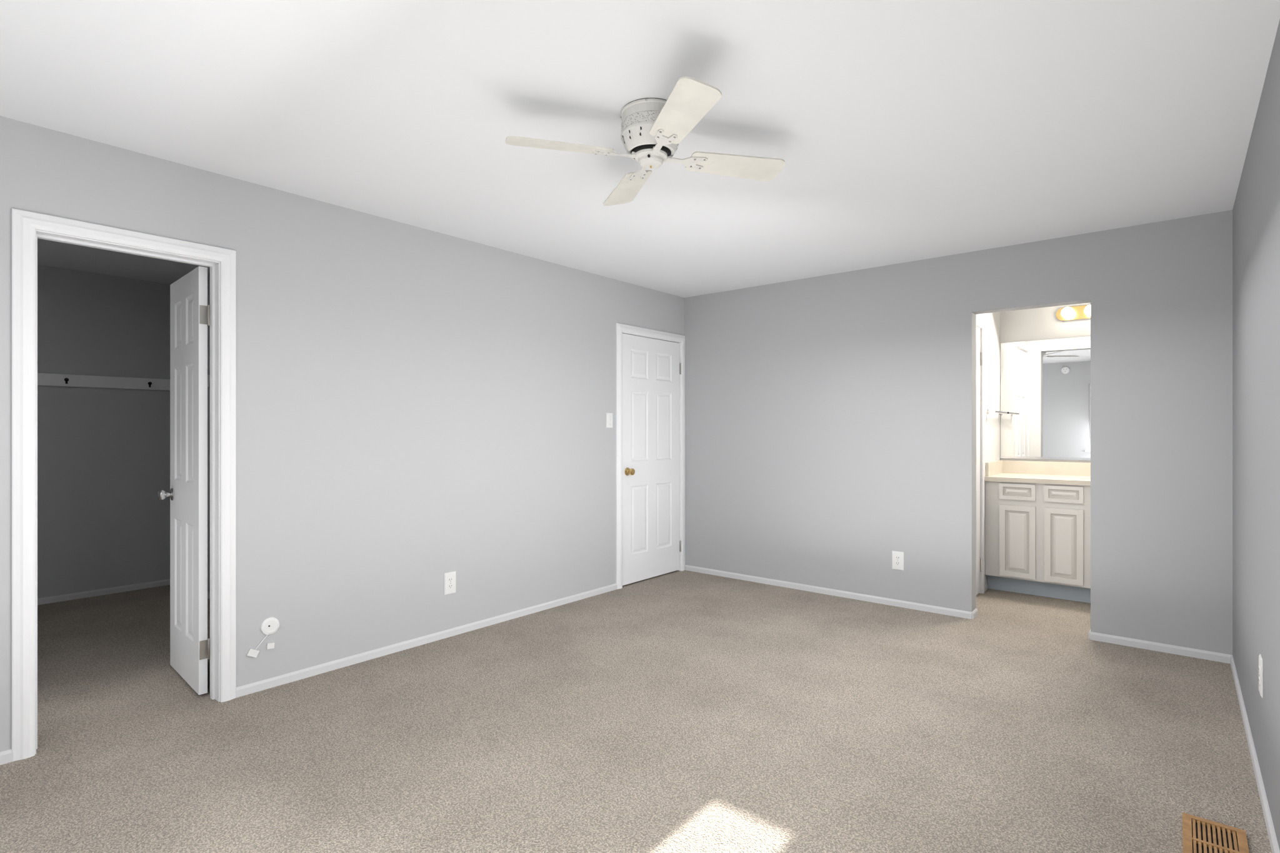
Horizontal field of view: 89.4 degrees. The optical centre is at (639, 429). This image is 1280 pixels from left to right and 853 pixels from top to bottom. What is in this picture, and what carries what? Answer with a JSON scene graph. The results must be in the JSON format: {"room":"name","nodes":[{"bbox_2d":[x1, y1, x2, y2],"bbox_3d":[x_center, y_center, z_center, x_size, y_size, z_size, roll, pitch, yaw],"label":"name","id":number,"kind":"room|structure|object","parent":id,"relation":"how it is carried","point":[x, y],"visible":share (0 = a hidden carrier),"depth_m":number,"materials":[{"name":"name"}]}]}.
{"room":"empty bedroom","nodes":[
{"label":"empty bedroom","id":0,"kind":"room"},
{"bbox_2d":[37,265,209,598],"bbox_3d":[-3.481,0.040,3.583,2.884,2.440,2.490,0,0,40],"label":"wall","id":1,"kind":"structure","parent":0,"point":[104,454],"depth_m":4.91,"materials":[{"name":"grey paint"}]},
{"bbox_2d":[37,373,209,390],"bbox_3d":[-3.607,-0.360,3.689,2.313,0.088,2.248,0,0,40],"label":"rail","id":2,"kind":"object","parent":1,"relation":"attached to","point":[43,379],"visible":0.39,"depth_m":4.89,"materials":[{"name":"white wood"}]},
{"bbox_2d":[0,565,1279,852],"bbox_3d":[-0.895,1.237,3.664,6.514,0.046,6.885,0,0,40],"label":"baseboard","id":3,"kind":"structure","parent":1,"relation":"attached to","point":[5,756],"depth_m":3.81,"materials":[{"name":"white paint"}]},
{"bbox_2d":[0,115,684,751],"bbox_3d":[-1.540,0.040,3.567,0.120,2.440,6.149,0,0,40],"label":"wall","id":4,"kind":"structure","parent":0,"point":[415,405],"depth_m":3.55,"materials":[{"name":"grey paint"}]},
{"bbox_2d":[156,266,209,694],"bbox_3d":[-2.246,0.241,3.240,0.619,2.014,0.173,0,0,40],"label":"closet door","id":5,"kind":"structure","parent":4,"relation":"in","point":[189,309],"depth_m":3.15,"materials":[{"name":"white wood"}]},
{"bbox_2d":[246,616,279,657],"bbox_3d":[-1.820,1.006,3.126,0.013,0.178,0.147,0,0,40],"label":"outlet","id":6,"kind":"object","parent":4,"relation":"attached to","point":[270,625],"visible":1,"depth_m":3.14,"materials":[{"name":"white plastic"}]},
{"bbox_2d":[444,571,455,594],"bbox_3d":[-1.153,0.935,3.930,0.008,0.130,0.080,0,0,40],"label":"outlet","id":7,"kind":"object","parent":4,"relation":"attached to","point":[449,577],"visible":1,"depth_m":3.92,"materials":[{"name":"white plastic"}]},
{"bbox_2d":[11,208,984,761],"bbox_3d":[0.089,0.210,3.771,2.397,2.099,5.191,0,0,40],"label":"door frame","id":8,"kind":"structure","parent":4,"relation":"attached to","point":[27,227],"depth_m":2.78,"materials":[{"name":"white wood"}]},
{"bbox_2d":[606,413,612,427],"bbox_3d":[-0.232,-0.070,5.029,0.018,0.115,0.070,0,0,40],"label":"wall switch","id":9,"kind":"object","parent":4,"relation":"attached to","point":[609,415],"visible":1,"depth_m":5.02,"materials":[{"name":"white plastic"}]},
{"bbox_2d":[622,333,681,585],"bbox_3d":[0.092,0.241,5.464,0.173,2.014,0.787,0,0,40],"label":"door","id":10,"kind":"structure","parent":4,"relation":"in","point":[652,367],"depth_m":5.44,"materials":[{"name":"white wood"}]},
{"bbox_2d":[0,570,1271,852],"bbox_3d":[-0.736,1.310,3.854,6.754,0.100,7.620,0,0,40],"label":"floor","id":11,"kind":"structure","parent":0,"point":[685,711],"depth_m":2.65,"materials":[{"name":"beige carpet"}]},
{"bbox_2d":[984,460,1090,603],"bbox_3d":[3.401,0.761,4.824,1.377,0.998,0.587,0,0,40],"label":"vanity","id":12,"kind":"object","parent":11,"relation":"on","point":[1037,514],"visible":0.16,"depth_m":4.85,"materials":[{"name":"grey wood"}]},
{"bbox_2d":[1182,812,1249,852],"bbox_3d":[1.725,1.253,1.937,0.150,0.014,0.305,0,0,40],"label":"floor vent","id":13,"kind":"object","parent":11,"relation":"in","point":[1200,835],"visible":1,"depth_m":1.98,"materials":[{"name":"brown wood"}]},
{"bbox_2d":[0,0,1279,297],"bbox_3d":[-0.736,-1.230,3.854,6.754,0.100,7.620,0,0,40],"label":"ceiling","id":14,"kind":"structure","parent":0,"point":[903,130],"depth_m":2.35,"materials":[{"name":"white paint"}]},
{"bbox_2d":[505,76,785,205],"bbox_3d":[0.041,-1.077,2.409,0.928,0.205,0.920,0,0,40],"label":"ceiling fan","id":15,"kind":"object","parent":14,"relation":"hanging from","point":[652,129],"depth_m":2.33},
{"bbox_2d":[684,210,1232,654],"bbox_3d":[1.876,0.040,4.644,3.750,2.440,0.120,0,0,40],"label":"wall","id":16,"kind":"structure","parent":0,"point":[830,419],"depth_m":4.42,"materials":[{"name":"grey paint"}]},
{"bbox_2d":[891,550,903,570],"bbox_3d":[1.834,0.934,4.596,0.080,0.130,0.008,0,0,40],"label":"wall outlet","id":17,"kind":"object","parent":16,"relation":"attached to","point":[897,557],"visible":1,"depth_m":4.59,"materials":[{"name":"white plastic"}]},
{"bbox_2d":[976,302,1090,584],"bbox_3d":[3.001,0.040,4.743,1.909,2.440,1.471,0,0,40],"label":"wall","id":18,"kind":"structure","parent":0,"point":[1041,323],"depth_m":5.29,"materials":[{"name":"white paint"}]},
{"bbox_2d":[976,327,981,594],"bbox_3d":[2.405,0.241,4.738,0.173,2.014,0.616,0,0,40],"label":"door","id":19,"kind":"structure","parent":18,"relation":"in","point":[979,355],"depth_m":4.91,"materials":[{"name":"white wood"}]},
{"bbox_2d":[986,409,1007,414],"bbox_3d":[2.913,-0.140,5.266,0.062,0.040,0.480,0,0,40],"label":"towel rail","id":20,"kind":"object","parent":18,"relation":"attached to","point":[987,411],"visible":1,"depth_m":5.12,"materials":[{"name":"silver metal"}]},
{"bbox_2d":[1000,336,1090,460],"bbox_3d":[3.587,-0.244,5.046,1.373,0.975,0.013,0,0,40],"label":"vanity mirror","id":21,"kind":"object","parent":18,"relation":"attached to","point":[1045,384],"depth_m":5.27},
{"bbox_2d":[1055,305,1090,320],"bbox_3d":[3.573,-0.925,4.984,0.630,0.104,0.125,0,0,40],"label":"light bar","id":22,"kind":"object","parent":18,"relation":"attached to","point":[1080,312],"visible":0.31,"depth_m":5.11,"materials":[{"name":"glass"}]},
{"bbox_2d":[1232,19,1279,851],"bbox_3d":[1.812,0.040,1.731,0.120,2.440,7.620,0,0,40],"label":"wall","id":23,"kind":"structure","parent":0,"point":[1256,209],"depth_m":2.28,"materials":[{"name":"grey paint"}]},
{"bbox_2d":[1258,654,1263,698],"bbox_3d":[2.166,0.860,2.256,0.008,0.130,0.080,0,0,40],"label":"outlet","id":24,"kind":"object","parent":23,"relation":"attached to","point":[1260,661],"visible":1,"depth_m":2.23,"materials":[{"name":"white plastic"}]}
]}

